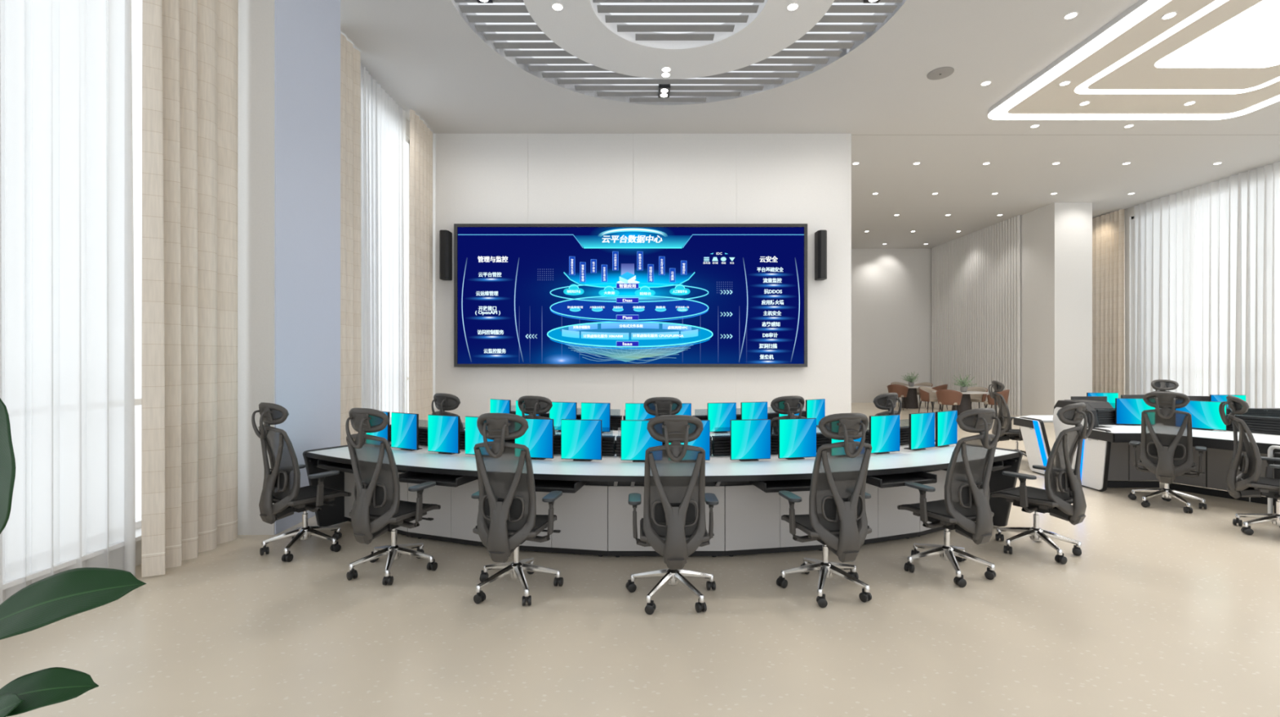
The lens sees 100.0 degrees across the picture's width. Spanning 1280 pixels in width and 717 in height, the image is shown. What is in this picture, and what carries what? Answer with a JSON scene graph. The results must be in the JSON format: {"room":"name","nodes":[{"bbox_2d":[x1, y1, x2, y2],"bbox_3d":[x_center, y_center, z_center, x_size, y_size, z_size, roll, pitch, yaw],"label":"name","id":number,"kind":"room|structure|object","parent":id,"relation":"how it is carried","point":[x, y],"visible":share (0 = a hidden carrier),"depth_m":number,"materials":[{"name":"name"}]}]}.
{"room":"control room","nodes":[
{"label":"control room","id":0,"kind":"room"},
{"bbox_2d":[237,0,275,534],"bbox_3d":[-3.650,-1.190,5.400,0.660,5.580,1.060,0,0,0],"label":"column","id":1,"kind":"structure","parent":0,"point":[256,18],"depth_m":4.87,"materials":[{"name":"paint"}]},
{"bbox_2d":[275,0,340,533],"bbox_3d":[-3.314,-1.190,5.405,0.012,5.576,1.050,0,0,0],"label":"wall","id":2,"kind":"structure","parent":1,"relation":"attached to","point":[308,32],"depth_m":5.30,"materials":[{"name":"paint"}]},
{"bbox_2d":[135,118,409,566],"bbox_3d":[-3.980,-1.190,3.100,0.200,5.580,13.200,0,0,0],"label":"wall","id":3,"kind":"structure","parent":0,"point":[138,544],"depth_m":4.17,"materials":[{"name":"paint"}]},
{"bbox_2d":[2,397,142,590],"bbox_3d":[-3.870,-1.173,2.375,0.280,5.055,4.350,0,0,0],"label":"window","id":4,"kind":"structure","parent":3,"relation":"in","point":[138,401],"depth_m":3.53,"materials":[{"name":"clear glass"}]},
{"bbox_2d":[405,137,409,413],"bbox_3d":[-3.870,-1.173,7.700,0.280,5.055,2.900,0,0,0],"label":"window","id":5,"kind":"structure","parent":3,"relation":"in","point":[407,141],"depth_m":9.08,"materials":[{"name":"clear glass"}]},
{"bbox_2d":[0,402,1279,716],"bbox_3d":[4.585,1.660,8.050,17.730,0.120,23.500,0,0,0],"label":"floor","id":6,"kind":"structure","parent":0,"point":[1163,610],"depth_m":3.15,"materials":[{"name":"tile"}]},
{"bbox_2d":[0,398,146,716],"bbox_3d":[-1.633,0.684,1.200,0.990,1.831,0.484,0,0,23],"label":"rubber plant","id":7,"kind":"object","parent":6,"relation":"on","point":[61,595],"visible":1,"depth_m":1.20,"materials":[{"name":"green plant"}]},
{"bbox_2d":[251,402,351,561],"bbox_3d":[-2.799,0.973,4.502,0.617,1.252,0.686,0,0,-3],"label":"office chair","id":8,"kind":"object","parent":6,"relation":"on","point":[282,487],"visible":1,"depth_m":4.29,"materials":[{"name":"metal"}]},
{"bbox_2d":[344,470,410,536],"bbox_3d":[-2.343,1.251,5.179,0.929,0.698,0.477,0,0,29],"label":"panel","id":9,"kind":"object","parent":6,"relation":"on","point":[349,480],"visible":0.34,"depth_m":5.13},
{"bbox_2d":[345,407,440,585],"bbox_3d":[-1.849,0.973,4.059,0.617,1.252,0.686,0,0,-13],"label":"office chair","id":10,"kind":"object","parent":6,"relation":"on","point":[378,508],"visible":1,"depth_m":3.83,"materials":[{"name":"grey plastic"}]},
{"bbox_2d":[408,479,485,546],"bbox_3d":[-1.534,1.251,4.811,0.929,0.698,0.477,0,0,20],"label":"panel","id":11,"kind":"object","parent":6,"relation":"on","point":[455,520],"visible":0.43,"depth_m":4.59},
{"bbox_2d":[431,392,464,430],"bbox_3d":[-1.845,0.973,5.657,0.617,1.252,0.686,0,0,-6],"label":"office chair","id":12,"kind":"object","parent":6,"relation":"on","point":[443,402],"visible":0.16,"depth_m":5.37,"materials":[{"name":"grey plastic"}]},
{"bbox_2d":[471,413,563,605],"bbox_3d":[-0.847,0.973,3.728,0.617,1.252,0.686,0,0,-23],"label":"office chair","id":13,"kind":"object","parent":6,"relation":"on","point":[508,517],"visible":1,"depth_m":3.49,"materials":[{"name":"grey plastic"}]},
{"bbox_2d":[517,395,555,434],"bbox_3d":[-0.927,0.973,5.310,0.617,1.252,0.686,0,0,-19],"label":"office chair","id":14,"kind":"object","parent":6,"relation":"on","point":[533,406],"visible":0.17,"depth_m":5.01,"materials":[{"name":"grey plastic"}]},
{"bbox_2d":[519,480,608,556],"bbox_3d":[-0.675,1.251,4.585,0.929,0.698,0.477,0,0,10],"label":"panel","id":15,"kind":"object","parent":6,"relation":"on","point":[582,516],"visible":0.47,"depth_m":4.31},
{"bbox_2d":[463,410,820,444],"bbox_3d":[0.210,1.099,6.371,4.980,0.979,1.542,0,0,0],"label":"desk","id":16,"kind":"object","parent":6,"relation":"on","point":[615,420],"visible":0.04,"depth_m":6.41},
{"bbox_2d":[489,398,511,413],"bbox_3d":[-1.702,0.683,6.721,0.345,0.348,0.147,0,0,33],"label":"monitor","id":17,"kind":"object","parent":16,"relation":"on","point":[496,406],"visible":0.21,"depth_m":6.65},
{"bbox_2d":[549,401,577,431],"bbox_3d":[-0.881,0.683,6.333,0.345,0.348,0.147,0,0,18],"label":"monitor","id":18,"kind":"object","parent":16,"relation":"on","point":[559,411],"visible":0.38,"depth_m":6.27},
{"bbox_2d":[581,402,610,432],"bbox_3d":[-0.497,0.683,6.233,0.345,0.348,0.147,0,0,11],"label":"monitor","id":19,"kind":"object","parent":16,"relation":"on","point":[589,411],"visible":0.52,"depth_m":6.15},
{"bbox_2d":[625,403,655,419],"bbox_3d":[0.009,0.683,6.167,0.345,0.348,0.147,0,0,3],"label":"monitor","id":20,"kind":"object","parent":16,"relation":"on","point":[633,411],"visible":0.29,"depth_m":6.10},
{"bbox_2d":[463,426,820,439],"bbox_3d":[0.210,0.868,6.363,4.875,0.020,1.502,0,0,0],"label":"countertop","id":21,"kind":"structure","parent":16,"relation":"on","point":[615,433],"depth_m":6.17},
{"bbox_2d":[675,403,691,415],"bbox_3d":[0.408,0.683,6.167,0.345,0.348,0.147,0,0,-3],"label":"monitor","id":22,"kind":"object","parent":16,"relation":"on","point":[686,409],"visible":0.09,"depth_m":6.10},
{"bbox_2d":[706,402,736,432],"bbox_3d":[0.930,0.683,6.235,0.345,0.348,0.147,0,0,-12],"label":"monitor","id":23,"kind":"object","parent":16,"relation":"on","point":[719,415],"visible":0.91,"depth_m":6.16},
{"bbox_2d":[740,401,767,419],"bbox_3d":[1.318,0.683,6.339,0.345,0.348,0.147,0,0,-18],"label":"monitor","id":24,"kind":"object","parent":16,"relation":"on","point":[748,410],"visible":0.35,"depth_m":6.26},
{"bbox_2d":[805,398,825,426],"bbox_3d":[2.153,0.683,6.741,0.345,0.348,0.147,0,0,-33],"label":"monitor","id":25,"kind":"object","parent":16,"relation":"on","point":[815,408],"visible":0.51,"depth_m":6.68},
{"bbox_2d":[643,396,682,419],"bbox_3d":[0.219,0.973,5.165,0.617,1.252,0.686,0,0,-33],"label":"office chair","id":26,"kind":"object","parent":6,"relation":"on","point":[656,406],"visible":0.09,"depth_m":4.87,"materials":[{"name":"grey plastic"}]},
{"bbox_2d":[302,424,1022,526],"bbox_3d":[0.210,1.099,4.768,6.629,0.979,1.809,0,0,0],"label":"desk","id":27,"kind":"object","parent":6,"relation":"on","point":[893,468],"visible":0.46,"depth_m":4.46,"materials":[{"name":"laminate"}]},
{"bbox_2d":[308,458,332,471],"bbox_3d":[-2.788,0.964,4.970,0.390,0.072,0.350,0,0,34],"label":"shelf","id":28,"kind":"object","parent":27,"relation":"attached to","point":[313,464],"depth_m":4.88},
{"bbox_2d":[317,459,353,473],"bbox_3d":[-2.550,0.937,4.792,0.544,0.066,0.340,0,0,29],"label":"keyboard tray","id":29,"kind":"object","parent":27,"relation":"on","point":[331,464],"depth_m":4.71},
{"bbox_2d":[366,411,391,446],"bbox_3d":[-2.509,0.683,5.256,0.345,0.348,0.147,0,0,31],"label":"monitor","id":30,"kind":"object","parent":27,"relation":"on","point":[384,433],"visible":0.21,"depth_m":5.12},
{"bbox_2d":[391,412,422,450],"bbox_3d":[-2.167,0.683,5.064,0.345,0.348,0.147,0,0,27],"label":"monitor","id":31,"kind":"object","parent":27,"relation":"on","point":[404,426],"visible":1,"depth_m":4.99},
{"bbox_2d":[399,471,478,487],"bbox_3d":[-1.583,0.937,4.289,0.544,0.066,0.340,0,0,18],"label":"keyboard tray","id":32,"kind":"object","parent":27,"relation":"on","point":[441,477],"depth_m":4.20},
{"bbox_2d":[427,414,460,453],"bbox_3d":[-1.736,0.683,4.868,0.345,0.348,0.147,0,0,22],"label":"monitor","id":33,"kind":"object","parent":27,"relation":"on","point":[443,431],"visible":1,"depth_m":4.80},
{"bbox_2d":[465,416,493,454],"bbox_3d":[-1.351,0.683,4.730,0.345,0.348,0.147,0,0,17],"label":"monitor","id":34,"kind":"object","parent":27,"relation":"on","point":[473,435],"visible":0.23,"depth_m":4.69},
{"bbox_2d":[515,417,553,459],"bbox_3d":[-0.884,0.683,4.607,0.345,0.348,0.147,0,0,12],"label":"monitor","id":35,"kind":"object","parent":27,"relation":"on","point":[538,437],"visible":0.8,"depth_m":4.52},
{"bbox_2d":[534,479,587,493],"bbox_3d":[-0.703,0.937,4.074,0.544,0.066,0.340,0,0,9],"label":"keyboard tray","id":36,"kind":"object","parent":27,"relation":"on","point":[567,486],"depth_m":3.98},
{"bbox_2d":[560,418,601,461],"bbox_3d":[-0.480,0.683,4.537,0.345,0.348,0.147,0,0,8],"label":"monitor","id":37,"kind":"object","parent":27,"relation":"on","point":[580,439],"visible":1,"depth_m":4.46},
{"bbox_2d":[621,419,662,462],"bbox_3d":[0.017,0.683,4.495,0.345,0.348,0.147,0,0,2],"label":"monitor","id":38,"kind":"object","parent":27,"relation":"on","point":[636,438],"visible":0.7,"depth_m":4.42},
{"bbox_2d":[307,440,1017,475],"bbox_3d":[0.210,0.868,4.784,6.523,0.020,1.724,0,0,0],"label":"countertop","id":39,"kind":"structure","parent":27,"relation":"on","point":[613,465],"depth_m":4.43,"materials":[{"name":"laminate"}]},
{"bbox_2d":[668,419,710,460],"bbox_3d":[0.403,0.683,4.495,0.345,0.348,0.147,0,0,-2],"label":"monitor","id":40,"kind":"object","parent":27,"relation":"on","point":[703,441],"visible":0.19,"depth_m":4.43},
{"bbox_2d":[729,418,770,461],"bbox_3d":[0.914,0.683,4.539,0.345,0.348,0.147,0,0,-8],"label":"monitor","id":41,"kind":"object","parent":27,"relation":"on","point":[749,439],"visible":1,"depth_m":4.47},
{"bbox_2d":[747,479,811,492],"bbox_3d":[1.141,0.937,4.087,0.544,0.066,0.340,0,0,-9],"label":"keyboard tray","id":42,"kind":"object","parent":27,"relation":"on","point":[765,485],"depth_m":4.00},
{"bbox_2d":[777,417,816,459],"bbox_3d":[1.322,0.683,4.611,0.345,0.348,0.147,0,0,-12],"label":"monitor","id":43,"kind":"object","parent":27,"relation":"on","point":[797,437],"visible":0.98,"depth_m":4.54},
{"bbox_2d":[869,413,899,453],"bbox_3d":[2.173,0.683,4.875,0.345,0.348,0.147,0,0,-22],"label":"monitor","id":44,"kind":"object","parent":27,"relation":"on","point":[884,429],"visible":0.9,"depth_m":4.80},
{"bbox_2d":[866,471,937,488],"bbox_3d":[2.003,0.937,4.257,0.544,0.066,0.340,0,0,-18],"label":"keyboard tray","id":45,"kind":"object","parent":27,"relation":"on","point":[891,478],"depth_m":4.19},
{"bbox_2d":[904,412,934,450],"bbox_3d":[2.612,0.683,5.077,0.345,0.348,0.147,0,0,-27],"label":"monitor","id":46,"kind":"object","parent":27,"relation":"on","point":[921,425],"visible":1,"depth_m":5.00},
{"bbox_2d":[934,409,957,447],"bbox_3d":[2.944,0.683,5.265,0.345,0.348,0.147,0,0,-32],"label":"monitor","id":47,"kind":"object","parent":27,"relation":"on","point":[946,424],"visible":0.91,"depth_m":5.19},
{"bbox_2d":[942,460,1003,471],"bbox_3d":[2.875,0.937,4.739,0.544,0.066,0.340,0,0,-28],"label":"keyboard tray","id":48,"kind":"object","parent":27,"relation":"on","point":[997,464],"depth_m":4.71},
{"bbox_2d":[991,458,1017,471],"bbox_3d":[3.208,0.964,4.970,0.390,0.072,0.350,0,0,-34],"label":"shelf","id":49,"kind":"object","parent":27,"relation":"attached to","point":[1011,464],"depth_m":4.95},
{"bbox_2d":[608,481,724,556],"bbox_3d":[0.210,1.251,4.510,0.929,0.698,0.477,0,0,0],"label":"panel","id":50,"kind":"object","parent":6,"relation":"on","point":[621,541],"visible":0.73,"depth_m":4.27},
{"bbox_2d":[625,414,718,614],"bbox_3d":[0.229,0.973,3.615,0.617,1.252,0.686,0,0,-33],"label":"office chair","id":51,"kind":"object","parent":6,"relation":"on","point":[673,522],"visible":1,"depth_m":3.38,"materials":[{"name":"grey plastic"}]},
{"bbox_2d":[724,480,822,556],"bbox_3d":[1.095,1.251,4.585,0.929,0.698,0.477,0,0,-10],"label":"panel","id":52,"kind":"object","parent":6,"relation":"on","point":[753,523],"visible":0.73,"depth_m":4.32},
{"bbox_2d":[770,395,806,434],"bbox_3d":[1.349,0.973,5.310,0.686,1.252,0.617,0,0,42],"label":"office chair","id":53,"kind":"object","parent":6,"relation":"on","point":[789,406],"visible":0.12,"depth_m":5.01,"materials":[{"name":"grey plastic"}]},
{"bbox_2d":[776,413,871,607],"bbox_3d":[1.294,0.973,3.733,0.617,1.252,0.686,0,0,-44],"label":"office chair","id":54,"kind":"object","parent":6,"relation":"on","point":[837,517],"visible":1,"depth_m":3.49,"materials":[{"name":"grey plastic"}]},
{"bbox_2d":[873,392,902,415],"bbox_3d":[2.421,0.973,5.739,0.686,1.252,0.617,0,0,28],"label":"office chair","id":55,"kind":"object","parent":6,"relation":"on","point":[887,401],"visible":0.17,"depth_m":5.44,"materials":[{"name":"grey plastic"}]},
{"bbox_2d":[862,483,919,544],"bbox_3d":[1.954,1.251,4.811,0.929,0.698,0.477,0,0,-20],"label":"panel","id":56,"kind":"object","parent":6,"relation":"on","point":[886,522],"visible":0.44,"depth_m":4.64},
{"bbox_2d":[887,384,908,410],"bbox_3d":[8.085,1.200,16.853,0.608,0.803,0.525,0,0,40],"label":"dining chair","id":57,"kind":"object","parent":6,"relation":"on","point":[901,390],"visible":0.7,"depth_m":16.64,"materials":[{"name":"brown leather"}]},
{"bbox_2d":[885,386,933,408],"bbox_3d":[8.720,1.252,17.350,1.240,0.695,0.840,0,0,0],"label":"dining table","id":58,"kind":"object","parent":6,"relation":"on","point":[912,402],"visible":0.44,"depth_m":17.15,"materials":[{"name":"stone"}]},
{"bbox_2d":[902,371,918,386],"bbox_3d":[8.715,0.658,17.327,0.559,0.494,0.579,0,0,43],"label":"potted plant","id":59,"kind":"object","parent":58,"relation":"on","point":[911,383],"visible":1,"depth_m":17.24,"materials":[{"name":"green plant"}]},
{"bbox_2d":[918,386,942,413],"bbox_3d":[8.189,1.200,15.190,0.608,0.803,0.525,0,0,-30],"label":"dining chair","id":60,"kind":"object","parent":6,"relation":"on","point":[926,394],"visible":0.88,"depth_m":15.19,"materials":[{"name":"fabric"}]},
{"bbox_2d":[916,469,946,536],"bbox_3d":[2.763,1.251,5.179,0.929,0.698,0.477,0,0,-29],"label":"panel","id":61,"kind":"object","parent":6,"relation":"on","point":[939,494],"visible":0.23,"depth_m":4.86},
{"bbox_2d":[897,408,1000,586],"bbox_3d":[2.322,0.973,4.057,0.686,1.252,0.617,0,0,36],"label":"office chair","id":62,"kind":"object","parent":6,"relation":"on","point":[965,508],"visible":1,"depth_m":3.82,"materials":[{"name":"grey plastic"}]},
{"bbox_2d":[935,389,962,414],"bbox_3d":[8.085,1.200,14.053,0.608,0.803,0.525,0,0,40],"label":"dining chair","id":63,"kind":"object","parent":6,"relation":"on","point":[944,397],"visible":0.98,"depth_m":13.87,"materials":[{"name":"brown leather"}]},
{"bbox_2d":[932,391,989,415],"bbox_3d":[8.720,1.252,14.550,1.240,0.695,0.840,0,0,0],"label":"dining table","id":64,"kind":"object","parent":6,"relation":"on","point":[966,403],"visible":0.4,"depth_m":14.35,"materials":[{"name":"stone"}]},
{"bbox_2d":[951,373,976,391],"bbox_3d":[8.726,0.661,14.441,0.591,0.487,0.595,0,0,34],"label":"potted plant","id":65,"kind":"object","parent":64,"relation":"on","point":[963,388],"visible":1,"depth_m":14.44,"materials":[{"name":"green plant"}]},
{"bbox_2d":[967,386,987,408],"bbox_3d":[9.399,1.200,15.043,0.525,0.803,0.608,0,0,-35],"label":"dining chair","id":66,"kind":"object","parent":6,"relation":"on","point":[974,397],"visible":0.52,"depth_m":15.07,"materials":[{"name":"brown leather"}]},
{"bbox_2d":[984,389,1009,408],"bbox_3d":[9.354,1.200,14.052,0.608,0.803,0.525,0,0,-38],"label":"dining chair","id":67,"kind":"object","parent":6,"relation":"on","point":[1005,393],"visible":0.44,"depth_m":13.89,"materials":[{"name":"brown leather"}]},
{"bbox_2d":[988,380,1028,462],"bbox_3d":[5.862,0.973,8.340,0.686,1.252,0.617,0,0,-15],"label":"office chair","id":68,"kind":"object","parent":6,"relation":"on","point":[1006,433],"visible":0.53,"depth_m":8.33,"materials":[{"name":"grey plastic"}]},
{"bbox_2d":[989,402,1094,564],"bbox_3d":[3.310,0.973,4.486,0.686,1.252,0.617,0,0,26],"label":"office chair","id":69,"kind":"object","parent":6,"relation":"on","point":[1063,486],"visible":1,"depth_m":4.26,"materials":[{"name":"grey plastic"}]},
{"bbox_2d":[1052,400,1113,471],"bbox_3d":[5.755,1.070,6.980,0.371,1.040,0.600,0,0,0],"label":"desk","id":70,"kind":"object","parent":6,"relation":"on","point":[1091,405],"visible":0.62,"depth_m":6.92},
{"bbox_2d":[1053,400,1098,427],"bbox_3d":[5.668,1.073,6.980,0.181,1.035,0.600,0,0,0],"label":"hood","id":71,"kind":"object","parent":70,"relation":"attached to","point":[1091,406],"depth_m":6.93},
{"bbox_2d":[1106,441,1159,487],"bbox_3d":[6.050,1.257,6.790,0.770,0.684,0.299,0,0,0],"label":"panel","id":72,"kind":"object","parent":6,"relation":"on","point":[1122,473],"visible":0.26,"depth_m":6.64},
{"bbox_2d":[1013,408,1279,475],"bbox_3d":[7.410,1.133,7.585,3.981,0.938,1.050,0,0,0],"label":"console","id":73,"kind":"object","parent":6,"relation":"on","point":[1033,429],"visible":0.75,"depth_m":7.41},
{"bbox_2d":[1015,414,1053,422],"bbox_3d":[7.420,0.868,7.580,3.960,0.025,1.040,0,0,0],"label":"countertop","id":74,"kind":"structure","parent":73,"relation":"on","point":[1045,418],"depth_m":7.76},
{"bbox_2d":[1071,395,1106,401],"bbox_3d":[6.360,0.695,7.548,0.500,0.316,0.147,0,0,0],"label":"monitor","id":75,"kind":"object","parent":73,"relation":"on","point":[1104,398],"visible":0.07,"depth_m":7.60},
{"bbox_2d":[1086,392,1118,408],"bbox_3d":[6.835,0.679,7.991,0.430,0.348,0.147,0,0,4],"label":"monitor","id":76,"kind":"object","parent":73,"relation":"on","point":[1111,397],"visible":0.12,"depth_m":7.91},
{"bbox_2d":[1188,395,1209,400],"bbox_3d":[7.903,0.695,7.651,0.500,0.316,0.147,0,0,14],"label":"monitor","id":77,"kind":"object","parent":73,"relation":"on","point":[1191,397],"visible":0.02,"depth_m":7.68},
{"bbox_2d":[1209,394,1245,408],"bbox_3d":[8.230,0.683,7.571,0.430,0.348,0.147,0,0,8],"label":"monitor","id":78,"kind":"object","parent":73,"relation":"on","point":[1213,397],"visible":0.17,"depth_m":7.51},
{"bbox_2d":[1151,379,1178,408],"bbox_3d":[8.510,0.973,8.578,0.617,1.252,0.686,0,0,-13],"label":"office chair","id":79,"kind":"object","parent":6,"relation":"on","point":[1159,385],"visible":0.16,"depth_m":8.83,"materials":[{"name":"grey plastic"}]},
{"bbox_2d":[1128,391,1206,513],"bbox_3d":[5.730,0.973,5.827,0.617,1.252,0.686,0,0,13],"label":"office chair","id":80,"kind":"object","parent":6,"relation":"on","point":[1166,435],"visible":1,"depth_m":5.65,"materials":[{"name":"grey plastic"}]},
{"bbox_2d":[1075,408,1279,491],"bbox_3d":[6.332,1.090,6.053,1.558,1.025,2.152,0,0,-25],"label":"console","id":81,"kind":"object","parent":6,"relation":"on","point":[1265,430],"visible":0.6,"depth_m":6.28},
{"bbox_2d":[1115,398,1155,425],"bbox_3d":[6.328,0.683,6.910,0.430,0.348,0.147,0,0,11],"label":"monitor","id":82,"kind":"object","parent":81,"relation":"on","point":[1128,411],"visible":0.83,"depth_m":6.85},
{"bbox_2d":[1098,424,1279,444],"bbox_3d":[6.328,0.868,6.050,1.522,0.025,2.154,0,0,-25],"label":"countertop","id":83,"kind":"structure","parent":81,"relation":"on","point":[1115,428],"depth_m":6.14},
{"bbox_2d":[1175,400,1226,430],"bbox_3d":[6.779,0.683,6.480,0.147,0.348,0.430,0,0,-34],"label":"monitor","id":84,"kind":"object","parent":81,"relation":"on","point":[1205,415],"visible":0.8,"depth_m":6.40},
{"bbox_2d":[1168,446,1249,501],"bbox_3d":[6.760,1.257,6.360,0.299,0.684,0.671,0,0,-30],"label":"panel","id":85,"kind":"object","parent":6,"relation":"on","point":[1216,463],"visible":0.28,"depth_m":6.25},
{"bbox_2d":[1218,395,1279,534],"bbox_3d":[5.799,0.973,4.860,0.686,1.252,0.617,0,0,7],"label":"office chair","id":86,"kind":"object","parent":6,"relation":"on","point":[1248,483],"visible":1,"depth_m":4.94,"materials":[{"name":"grey plastic"}]},
{"bbox_2d":[1250,453,1274,505],"bbox_3d":[7.100,1.257,5.770,0.299,0.684,0.671,0,0,-30],"label":"panel","id":87,"kind":"object","parent":6,"relation":"on","point":[1263,500],"visible":0.04,"depth_m":5.90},
{"bbox_2d":[1267,445,1279,513],"bbox_3d":[6.378,1.210,4.973,0.563,0.740,0.485,0,0,8],"label":"panel","id":88,"kind":"object","parent":6,"relation":"on","point":[1277,471],"visible":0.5,"depth_m":5.21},
{"bbox_2d":[432,133,851,427],"bbox_3d":[-0.070,-1.190,9.615,7.618,5.580,0.230,0,0,0],"label":"wall","id":89,"kind":"structure","parent":0,"point":[478,178],"depth_m":9.50,"materials":[{"name":"paint"}]},
{"bbox_2d":[439,230,452,279],"bbox_3d":[-3.400,-1.800,9.376,0.160,0.840,0.228,0,0,0],"label":"wall speaker","id":90,"kind":"object","parent":89,"relation":"attached to","point":[445,236],"visible":1,"depth_m":9.29},
{"bbox_2d":[440,231,445,277],"bbox_3d":[-3.400,-1.800,9.266,0.080,0.800,0.008,0,0,0],"label":"speaker grille","id":91,"kind":"object","parent":90,"relation":"attached to","point":[442,233],"depth_m":9.26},
{"bbox_2d":[453,223,807,366],"bbox_3d":[-0.162,-1.148,9.447,6.188,2.595,0.125,0,0,0],"label":"led screen","id":92,"kind":"object","parent":89,"relation":"attached to","point":[526,295],"visible":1,"depth_m":9.43,"materials":[{"name":"glass"}]},
{"bbox_2d":[814,230,826,279],"bbox_3d":[3.165,-1.800,9.376,0.160,0.840,0.228,0,0,0],"label":"wall speaker","id":93,"kind":"object","parent":89,"relation":"attached to","point":[820,236],"visible":1,"depth_m":9.28},
{"bbox_2d":[821,231,826,277],"bbox_3d":[3.165,-1.800,9.266,0.080,0.800,0.008,0,0,0],"label":"speaker grille","id":94,"kind":"object","parent":93,"relation":"attached to","point":[823,233],"depth_m":9.26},
{"bbox_2d":[340,0,1279,248],"bbox_3d":[4.585,-4.103,8.100,17.530,0.275,23.200,0,0,0],"label":"ceiling","id":95,"kind":"structure","parent":0,"point":[424,55],"depth_m":8.40,"materials":[{"name":"paint"}]},
{"bbox_2d":[0,0,135,604],"bbox_3d":[-3.742,-1.188,2.474,0.197,5.545,2.928,0,0,-1],"label":"sheer curtain","id":96,"kind":"object","parent":95,"relation":"hanging from","point":[67,330],"visible":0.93,"depth_m":3.52,"materials":[{"name":"white fabric"}]},
{"bbox_2d":[141,0,238,577],"bbox_3d":[-3.564,-1.188,4.341,0.150,5.545,0.914,0,0,0],"label":"drape","id":97,"kind":"object","parent":95,"relation":"hanging from","point":[190,47],"visible":1,"depth_m":4.24,"materials":[{"name":"fabric"}]},
{"bbox_2d":[340,33,361,445],"bbox_3d":[-3.635,-1.188,6.709,0.077,5.545,0.577,0,0,0],"label":"drape","id":98,"kind":"object","parent":95,"relation":"hanging from","point":[350,57],"visible":0.66,"depth_m":6.72,"materials":[{"name":"fabric"}]},
{"bbox_2d":[360,66,407,434],"bbox_3d":[-3.780,-1.188,7.785,0.165,5.545,1.657,0,0,0],"label":"sheer curtain","id":99,"kind":"object","parent":95,"relation":"hanging from","point":[383,122],"visible":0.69,"depth_m":7.89,"materials":[{"name":"white fabric"}]},
{"bbox_2d":[408,109,432,426],"bbox_3d":[-3.632,-1.188,8.986,0.104,5.545,0.929,0,0,0],"label":"drape","id":100,"kind":"object","parent":95,"relation":"hanging from","point":[420,242],"visible":0.83,"depth_m":8.91,"materials":[{"name":"fabric"}]},
{"bbox_2d":[466,2,885,85],"bbox_3d":[0.430,-4.235,5.900,5.170,0.020,5.170,0,0,0],"label":"ceiling slats","id":101,"kind":"object","parent":95,"relation":"attached to","point":[468,3],"visible":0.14,"depth_m":6.79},
{"bbox_2d":[453,0,902,102],"bbox_3d":[0.430,-3.996,5.872,5.003,0.010,4.959,0,0,0],"label":"grille","id":102,"kind":"object","parent":95,"relation":"attached to","point":[464,8],"visible":0.98,"depth_m":6.99,"materials":[{"name":"metal"}]},
{"bbox_2d":[657,84,670,97],"bbox_3d":[0.360,-3.998,8.000,0.170,0.095,0.300,0,0,0],"label":"spotlight","id":103,"kind":"object","parent":102,"relation":"attached to","point":[664,91],"visible":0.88,"depth_m":7.94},
{"bbox_2d":[592,0,764,40],"bbox_3d":[0.430,-3.996,5.872,1.916,0.010,1.737,0,0,0],"label":"panel","id":104,"kind":"object","parent":95,"relation":"attached to","point":[601,8],"visible":1,"depth_m":6.27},
{"bbox_2d":[926,66,954,79],"bbox_3d":[4.190,-3.970,7.490,0.336,0.020,0.336,0,0,0],"label":"ceiling speaker","id":105,"kind":"object","parent":95,"relation":"attached to","point":[940,73],"visible":1,"depth_m":7.46},
{"bbox_2d":[1092,208,1124,398],"bbox_3d":[12.782,-1.188,14.728,0.136,5.545,1.150,0,0,0],"label":"drape","id":106,"kind":"object","parent":95,"relation":"hanging from","point":[1108,229],"visible":0.77,"depth_m":14.66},
{"bbox_2d":[987,0,1279,119],"bbox_3d":[7.609,-3.938,5.463,4.125,0.083,6.614,0,0,0],"label":"ceiling light","id":107,"kind":"object","parent":95,"relation":"attached to","point":[1223,56],"visible":1,"depth_m":7.24,"materials":[{"name":"paint"}]},
{"bbox_2d":[1132,161,1279,408],"bbox_3d":[12.862,-1.188,11.013,0.243,5.545,6.008,0,0,0],"label":"sheer curtain","id":108,"kind":"object","parent":95,"relation":"hanging from","point":[1206,260],"visible":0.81,"depth_m":12.03,"materials":[{"name":"white fabric"}]},
{"bbox_2d":[851,248,931,402],"bbox_3d":[7.100,-1.190,19.550,7.200,5.580,0.200,0,0,0],"label":"wall","id":109,"kind":"structure","parent":0,"point":[891,287],"depth_m":19.45,"materials":[{"name":"paint"}]},
{"bbox_2d":[1020,210,1034,416],"bbox_3d":[10.700,-1.190,16.650,0.200,5.580,5.680,0,0,0],"label":"wall","id":110,"kind":"structure","parent":0,"point":[1027,220],"depth_m":14.69,"materials":[{"name":"paint"}]},
{"bbox_2d":[931,214,1020,416],"bbox_3d":[10.545,-1.190,17.133,0.088,5.580,4.450,0,0,0],"label":"cladding","id":111,"kind":"object","parent":110,"relation":"attached to","point":[975,276],"visible":0.84,"depth_m":16.57,"materials":[{"name":"paint"}]},
{"bbox_2d":[1034,202,1092,414],"bbox_3d":[11.060,-1.190,14.050,0.960,5.580,0.700,0,0,0],"label":"column","id":112,"kind":"structure","parent":0,"point":[1063,231],"depth_m":13.70,"materials":[{"name":"paint"}]},
{"bbox_2d":[1124,171,1247,394],"bbox_3d":[13.050,-1.190,6.000,0.200,5.580,19.000,0,0,0],"label":"wall","id":113,"kind":"structure","parent":0,"point":[1129,212],"depth_m":14.23,"materials":[{"name":"paint"}]},
{"bbox_2d":[1131,216,1133,394],"bbox_3d":[12.960,-1.218,11.100,0.280,5.065,6.200,0,0,0],"label":"window","id":114,"kind":"structure","parent":113,"relation":"in","point":[1132,217],"depth_m":14.19,"materials":[{"name":"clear glass"}]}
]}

